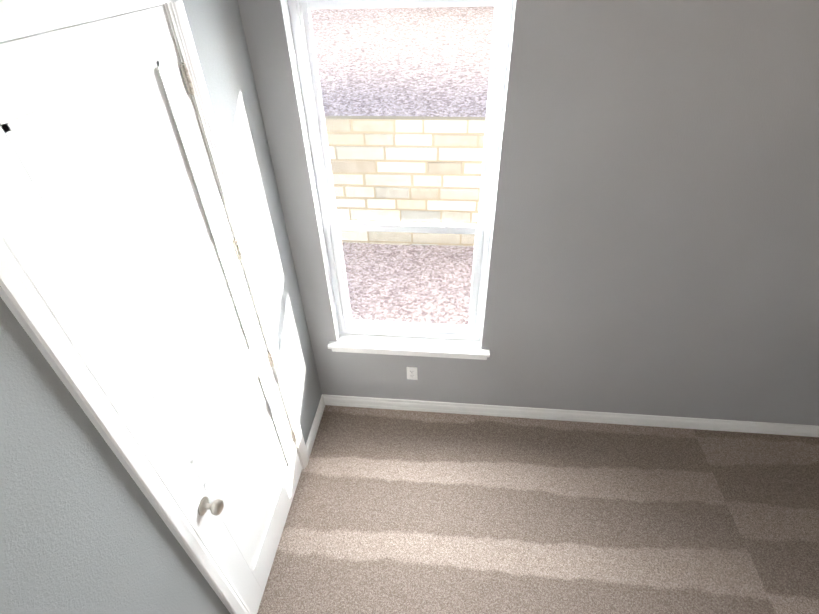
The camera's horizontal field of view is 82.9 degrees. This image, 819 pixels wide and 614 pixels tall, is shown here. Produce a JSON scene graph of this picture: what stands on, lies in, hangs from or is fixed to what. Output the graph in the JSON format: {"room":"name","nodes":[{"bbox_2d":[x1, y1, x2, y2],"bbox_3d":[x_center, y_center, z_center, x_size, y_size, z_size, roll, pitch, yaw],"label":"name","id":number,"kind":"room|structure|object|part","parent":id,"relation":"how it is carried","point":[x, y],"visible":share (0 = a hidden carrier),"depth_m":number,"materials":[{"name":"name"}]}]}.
{"room":"empty bedroom","nodes":[
{"label":"empty bedroom","id":0,"kind":"room"},
{"bbox_2d":[0,0,321,613],"bbox_3d":[-0.874,0.530,1.083,0.120,3.050,3.310,3,39,5],"label":"wall","id":1,"kind":"structure","parent":0,"point":[84,528],"depth_m":1.25,"materials":[{"name":"grey paint"}]},
{"bbox_2d":[0,5,301,613],"bbox_3d":[-0.719,0.311,1.819,0.108,2.438,0.836,3,39,5],"label":"door","id":2,"kind":"structure","parent":1,"relation":"in","point":[114,221],"depth_m":1.38,"materials":[{"name":"white wood"}]},
{"bbox_3d":[-0.705,0.004,2.092,0.043,1.998,0.028,3,39,5],"label":"door hinges","id":3,"kind":"part","parent":2,"relation":"part of","materials":[{"name":"silver metal"}]},
{"bbox_2d":[0,0,308,613],"bbox_3d":[-0.788,0.284,1.796,0.138,2.536,0.992,3,39,5],"label":"door frame","id":4,"kind":"structure","parent":1,"relation":"attached to","point":[28,303],"depth_m":1.27,"materials":[{"name":"white wood"}]},
{"bbox_2d":[306,394,325,456],"bbox_3d":[-0.630,0.801,3.096,0.016,0.096,0.402,3,39,5],"label":"baseboard","id":5,"kind":"structure","parent":1,"relation":"attached to","point":[312,435],"depth_m":3.10,"materials":[{"name":"white wood"}]},
{"bbox_2d":[237,0,818,425],"bbox_3d":[1.222,-0.475,2.255,3.984,3.050,0.180,3,39,5],"label":"wall","id":6,"kind":"structure","parent":0,"point":[655,246],"depth_m":2.21,"materials":[{"name":"grey paint"}]},
{"bbox_2d":[280,0,516,359],"bbox_3d":[-0.024,-0.480,2.374,1.001,1.913,0.218,3,39,5],"label":"window","id":7,"kind":"structure","parent":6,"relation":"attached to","point":[413,339],"depth_m":2.33,"materials":[{"name":"white wood"}]},
{"bbox_2d":[407,367,417,379],"bbox_3d":[0.017,0.433,3.022,0.070,0.115,0.008,3,39,5],"label":"electrical outlet","id":8,"kind":"object","parent":6,"relation":"attached to","point":[411,373],"visible":1,"depth_m":3.02,"materials":[{"name":"white plastic"}]},
{"bbox_2d":[326,395,818,436],"bbox_3d":[1.247,0.738,3.103,3.744,0.096,0.016,3,39,5],"label":"baseboard","id":9,"kind":"structure","parent":6,"relation":"attached to","point":[610,418],"depth_m":3.11,"materials":[{"name":"white wood"}]},
{"bbox_2d":[257,405,818,613],"bbox_3d":[1.088,1.832,1.919,3.984,0.120,3.610,3,39,5],"label":"floor","id":10,"kind":"structure","parent":0,"point":[391,511],"depth_m":2.62,"materials":[{"name":"carpet"}]},
{"label":"outside","id":11,"kind":"structure","parent":0,"visible":0},
{"bbox_2d":[342,243,473,324],"bbox_3d":[0.925,0.186,4.757,18.000,0.200,2.810,3,39,5],"label":"ground","id":12,"kind":"structure","parent":11,"point":[429,271],"depth_m":5.21,"materials":[{"name":"gravel"}]},
{"bbox_2d":[324,116,485,246],"bbox_3d":[1.286,-1.366,5.395,9.060,1.648,0.310,3,39,5],"label":"wall","id":13,"kind":"structure","parent":12,"relation":"on","point":[396,170],"depth_m":5.26,"materials":[{"name":"beige brick"}]},
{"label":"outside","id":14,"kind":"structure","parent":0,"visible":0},
{"bbox_2d":[310,6,494,116],"bbox_3d":[1.694,-6.898,9.615,18.000,1.723,13.780,3,39,5],"label":"roof","id":15,"kind":"object","parent":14,"point":[465,30],"depth_m":5.93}
]}

